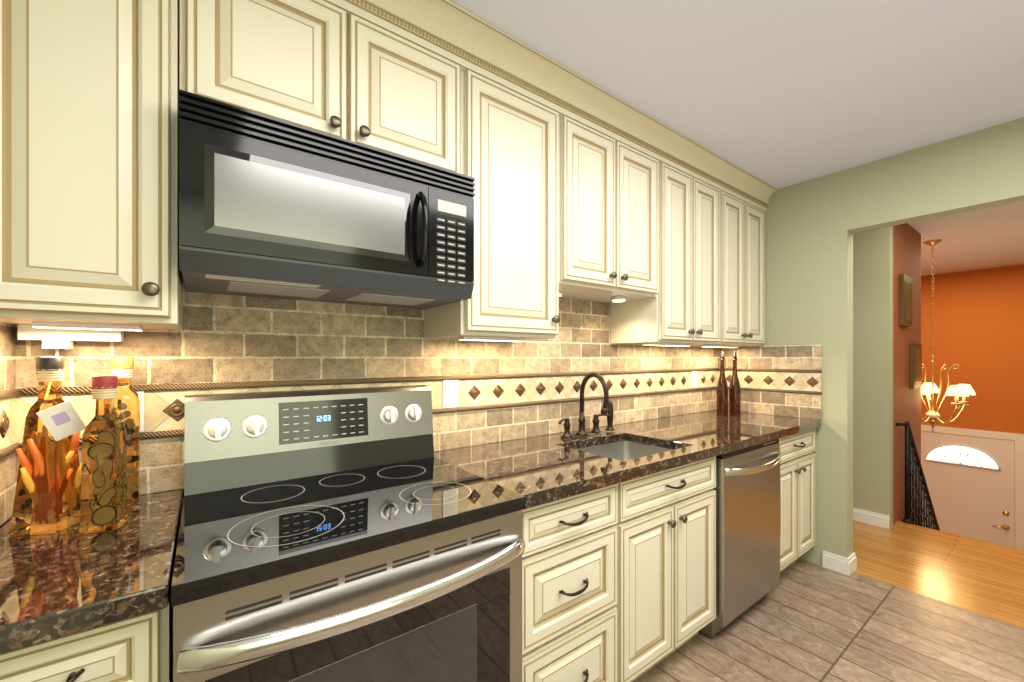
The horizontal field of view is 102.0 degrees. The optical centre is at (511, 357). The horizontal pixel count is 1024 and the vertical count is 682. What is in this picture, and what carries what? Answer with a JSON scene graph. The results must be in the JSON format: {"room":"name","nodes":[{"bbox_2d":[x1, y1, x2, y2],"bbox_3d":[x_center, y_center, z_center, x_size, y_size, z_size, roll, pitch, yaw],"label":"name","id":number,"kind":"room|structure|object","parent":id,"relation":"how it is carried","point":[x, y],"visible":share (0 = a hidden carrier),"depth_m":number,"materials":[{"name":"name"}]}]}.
{"room":"kitchen","nodes":[
{"label":"kitchen","id":0,"kind":"room"},
{"bbox_2d":[10,410,712,518],"bbox_3d":[0.544,0.084,2.426,4.740,2.415,0.100,0,0,-37],"label":"wall","id":1,"kind":"structure","parent":0,"point":[435,451],"depth_m":1.23,"materials":[{"name":"beige"}]},
{"bbox_2d":[0,0,183,330],"bbox_3d":[-1.009,-0.601,0.994,0.334,1.042,0.321,0,0,-37],"label":"upper cabinet","id":2,"kind":"object","parent":1,"relation":"attached to","point":[89,89],"depth_m":0.88,"materials":[{"name":"beige paint"}]},
{"bbox_2d":[18,324,123,355],"bbox_3d":[-1.124,0.149,1.065,0.180,0.458,0.061,0,0,-37],"label":"under-cabinet light","id":3,"kind":"object","parent":2,"relation":"attached to","point":[52,338],"visible":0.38,"depth_m":1.03,"materials":[{"name":"white plastic"}]},
{"bbox_2d":[184,0,467,175],"bbox_3d":[-0.566,-0.859,1.323,0.761,0.526,0.321,0,0,-37],"label":"upper cabinet","id":4,"kind":"object","parent":1,"relation":"attached to","point":[391,76],"depth_m":1.19,"materials":[{"name":"beige paint"}]},
{"bbox_2d":[179,89,474,308],"bbox_3d":[-0.530,-0.392,1.274,0.756,0.400,0.440,0,0,-37],"label":"over-the-range microwave","id":5,"kind":"object","parent":4,"relation":"attached to","point":[270,207],"visible":1,"depth_m":1.08,"materials":[{"name":"black plastic"}]},
{"bbox_2d":[0,280,821,525],"bbox_3d":[0.351,0.029,1.784,3.463,0.716,0.699,0,0,-37],"label":"tile backsplash","id":6,"kind":"structure","parent":1,"relation":"attached to","point":[222,343],"depth_m":1.60,"materials":[{"name":"tile"}]},
{"bbox_2d":[136,391,143,431],"bbox_3d":[-1.066,0.151,1.147,0.072,0.116,0.006,0,0,-37],"label":"electrical outlet","id":7,"kind":"object","parent":6,"relation":"attached to","point":[141,395],"visible":0.04,"depth_m":1.16,"materials":[{"name":"white plastic"}]},
{"bbox_2d":[442,380,457,407],"bbox_3d":[-0.259,0.153,1.746,0.072,0.116,0.006,0,0,-37],"label":"electrical outlet","id":8,"kind":"object","parent":6,"relation":"attached to","point":[449,393],"visible":1,"depth_m":1.74,"materials":[{"name":"white plastic"}]},
{"bbox_2d":[691,371,696,387],"bbox_3d":[1.266,0.151,2.879,0.072,0.116,0.006,0,0,-37],"label":"electrical outlet","id":9,"kind":"object","parent":6,"relation":"attached to","point":[693,379],"visible":1,"depth_m":2.87,"materials":[{"name":"white plastic"}]},
{"bbox_2d":[424,24,567,341],"bbox_3d":[-0.077,-0.601,1.686,0.456,1.042,0.321,0,0,-37],"label":"upper cabinet","id":10,"kind":"object","parent":1,"relation":"attached to","point":[518,107],"depth_m":1.56,"materials":[{"name":"beige paint"}]},
{"bbox_2d":[568,80,663,303],"bbox_3d":[0.382,-0.716,2.027,0.685,0.813,0.321,0,0,-37],"label":"upper cabinet","id":11,"kind":"object","parent":1,"relation":"attached to","point":[650,228],"depth_m":1.89,"materials":[{"name":"beige paint"}]},
{"bbox_2d":[611,132,723,347],"bbox_3d":[0.902,-0.601,2.413,0.609,1.042,0.321,0,0,-37],"label":"upper cabinet","id":12,"kind":"object","parent":1,"relation":"attached to","point":[691,311],"depth_m":2.27,"materials":[{"name":"beige paint"}]},
{"bbox_2d":[724,168,767,347],"bbox_3d":[1.391,-0.601,2.776,0.608,1.042,0.321,0,0,-37],"label":"upper cabinet","id":13,"kind":"object","parent":1,"relation":"attached to","point":[745,203],"depth_m":2.64,"materials":[{"name":"beige paint"}]},
{"bbox_2d":[450,0,1023,275],"bbox_3d":[2.725,-1.174,2.675,8.540,0.100,3.500,0,0,-37],"label":"ceiling","id":14,"kind":"structure","parent":0,"point":[778,94],"depth_m":1.64,"materials":[{"name":"white paint"}]},
{"bbox_2d":[921,239,975,432],"bbox_3d":[4.059,-0.198,4.024,0.589,1.851,0.572,0,0,-37],"label":"chandelier","id":15,"kind":"object","parent":14,"relation":"hanging from","point":[964,391],"visible":0.81,"depth_m":3.97,"materials":[{"name":"antique gold metal"},{"name":"white frosted glass"}]},
{"bbox_2d":[633,558,1023,681],"bbox_3d":[0.929,1.321,0.968,3.620,0.060,2.700,0,0,-37],"label":"floor","id":16,"kind":"structure","parent":0,"point":[803,620],"depth_m":1.89,"materials":[{"name":"beige tile"}]},
{"bbox_2d":[0,507,182,681],"bbox_3d":[-0.925,0.860,0.880,0.334,0.862,0.625,0,0,-37],"label":"base cabinet","id":17,"kind":"object","parent":16,"relation":"on","point":[139,648],"depth_m":0.68,"materials":[{"name":"beige paint"}]},
{"bbox_2d":[171,385,525,681],"bbox_3d":[-0.444,0.701,1.157,0.756,1.181,0.703,0,0,-37],"label":"range","id":18,"kind":"object","parent":16,"relation":"on","point":[363,534],"visible":1,"depth_m":1.01,"materials":[{"name":"silver metal"}]},
{"bbox_2d":[522,481,627,681],"bbox_3d":[0.016,0.860,1.579,0.472,0.862,0.625,0,0,-37],"label":"base cabinet","id":19,"kind":"object","parent":16,"relation":"on","point":[618,582],"depth_m":1.34,"materials":[{"name":"beige paint"}]},
{"bbox_2d":[0,410,820,653],"bbox_3d":[0.341,0.408,1.797,3.440,0.040,0.642,0,0,-37],"label":"countertop","id":20,"kind":"structure","parent":19,"relation":"on","point":[68,581],"depth_m":0.95,"materials":[{"name":"stone"}]},
{"bbox_2d":[8,356,85,536],"bbox_3d":[-1.052,0.192,0.949,0.120,0.390,0.126,0,0,-37],"label":"bottle","id":21,"kind":"object","parent":20,"relation":"on","point":[47,499],"visible":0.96,"depth_m":0.92,"materials":[{"name":"orange glass"}]},
{"bbox_2d":[79,375,127,533],"bbox_3d":[-0.932,0.214,0.950,0.064,0.347,0.064,0,0,-27],"label":"bottle","id":22,"kind":"object","parent":20,"relation":"on","point":[104,501],"visible":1,"depth_m":0.93,"materials":[{"name":"orange glass"}]},
{"bbox_2d":[111,356,139,506],"bbox_3d":[-1.025,0.192,1.092,0.068,0.391,0.068,0,0,-37],"label":"bottle","id":23,"kind":"object","parent":20,"relation":"on","point":[127,406],"visible":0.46,"depth_m":1.08,"materials":[{"name":"orange glass"}]},
{"bbox_2d":[558,372,614,438],"bbox_3d":[0.405,0.230,2.013,0.413,0.316,0.197,0,0,-37],"label":"faucet","id":24,"kind":"object","parent":20,"relation":"on","point":[607,409],"visible":1,"depth_m":2.04,"materials":[{"name":"brown metal"}]},
{"bbox_2d":[576,441,670,460],"bbox_3d":[0.501,0.523,1.846,0.488,0.190,0.378,0,0,-37],"label":"sink bowl","id":25,"kind":"object","parent":20,"relation":"attached to","point":[624,450],"visible":0.06,"depth_m":2.07,"materials":[{"name":"silver metal"}]},
{"bbox_2d":[716,352,727,414],"bbox_3d":[1.422,0.174,2.804,0.072,0.427,0.072,0,0,-37],"label":"bottle","id":26,"kind":"object","parent":20,"relation":"on","point":[722,398],"visible":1,"depth_m":2.78,"materials":[{"name":"brown glass"}]},
{"bbox_2d":[729,352,740,414],"bbox_3d":[1.518,0.174,2.825,0.072,0.427,0.072,0,0,-37],"label":"bottle","id":27,"kind":"object","parent":20,"relation":"on","point":[734,398],"visible":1,"depth_m":2.80,"materials":[{"name":"brown glass"}]},
{"bbox_2d":[699,439,781,636],"bbox_3d":[1.016,0.861,2.260,0.604,0.860,0.689,0,0,-37],"label":"dishwasher","id":28,"kind":"object","parent":16,"relation":"on","point":[747,488],"visible":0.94,"depth_m":1.97,"materials":[{"name":"silver metal"}]},
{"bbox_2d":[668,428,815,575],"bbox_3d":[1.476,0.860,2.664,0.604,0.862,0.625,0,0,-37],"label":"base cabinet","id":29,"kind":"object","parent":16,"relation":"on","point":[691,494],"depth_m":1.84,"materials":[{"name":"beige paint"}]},
{"bbox_2d":[853,226,892,527],"bbox_3d":[2.663,0.084,3.464,0.100,2.415,0.760,0,0,-37],"label":"wall","id":30,"kind":"structure","parent":0,"point":[872,370],"depth_m":3.20,"materials":[{"name":"green"}]},
{"bbox_2d":[745,117,1023,564],"bbox_3d":[2.382,0.084,2.047,0.110,2.415,2.700,0,0,-37],"label":"wall","id":31,"kind":"structure","parent":0,"point":[808,268],"depth_m":2.51,"materials":[{"name":"green paint"}]},
{"bbox_2d":[822,508,889,575],"bbox_3d":[2.196,1.244,3.096,1.089,0.095,0.794,0,0,-37],"label":"baseboard","id":32,"kind":"structure","parent":31,"relation":"attached to","point":[841,564],"depth_m":2.55,"materials":[{"name":"white wood"}]},
{"bbox_2d":[893,223,920,524],"bbox_3d":[3.301,0.959,3.527,1.000,4.165,0.100,0,0,-37],"label":"wall","id":33,"kind":"structure","parent":0,"point":[907,262],"depth_m":3.39,"materials":[{"name":"brown paint"}]},
{"bbox_2d":[899,274,911,325],"bbox_3d":[3.197,-0.459,3.366,0.300,0.400,0.032,0,0,-37],"label":"picture frame","id":34,"kind":"object","parent":33,"relation":"attached to","point":[905,300],"visible":1,"depth_m":3.29,"materials":[{"name":"brown"}]},
{"bbox_2d":[909,343,921,388],"bbox_3d":[3.486,0.071,3.580,0.300,0.380,0.032,0,0,-37],"label":"picture frame","id":35,"kind":"object","parent":33,"relation":"attached to","point":[915,365],"visible":1,"depth_m":3.50,"materials":[{"name":"brown"}]},
{"bbox_2d":[853,520,1023,628],"bbox_3d":[2.892,1.321,2.426,1.270,0.060,2.700,0,0,-37],"label":"floor","id":36,"kind":"structure","parent":0,"point":[984,578],"depth_m":2.56,"materials":[{"name":"brown wood"}]},
{"bbox_2d":[921,265,1023,433],"bbox_3d":[6.083,0.959,5.232,0.100,4.165,3.400,0,0,-37],"label":"wall","id":37,"kind":"structure","parent":0,"point":[978,328],"depth_m":5.30,"materials":[{"name":"orange paint"}]},
{"bbox_2d":[921,425,1023,549],"bbox_3d":[5.846,1.984,5.404,0.074,2.115,1.070,0,0,-37],"label":"front door","id":38,"kind":"structure","parent":37,"relation":"in","point":[974,479],"depth_m":5.30,"materials":[{"name":"white"}]},
{"bbox_3d":[4.612,2.167,3.229,2.550,1.749,1.939,0,0,-37],"label":"stair steps","id":39,"kind":"structure","parent":0,"visible":0},
{"bbox_2d":[896,421,939,530],"bbox_3d":[3.818,1.705,3.801,2.010,2.407,0.085,0,0,-37],"label":"stair railing","id":40,"kind":"object","parent":39,"relation":"on","point":[922,491],"visible":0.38,"depth_m":3.41,"materials":[{"name":"black metal"}]}
]}

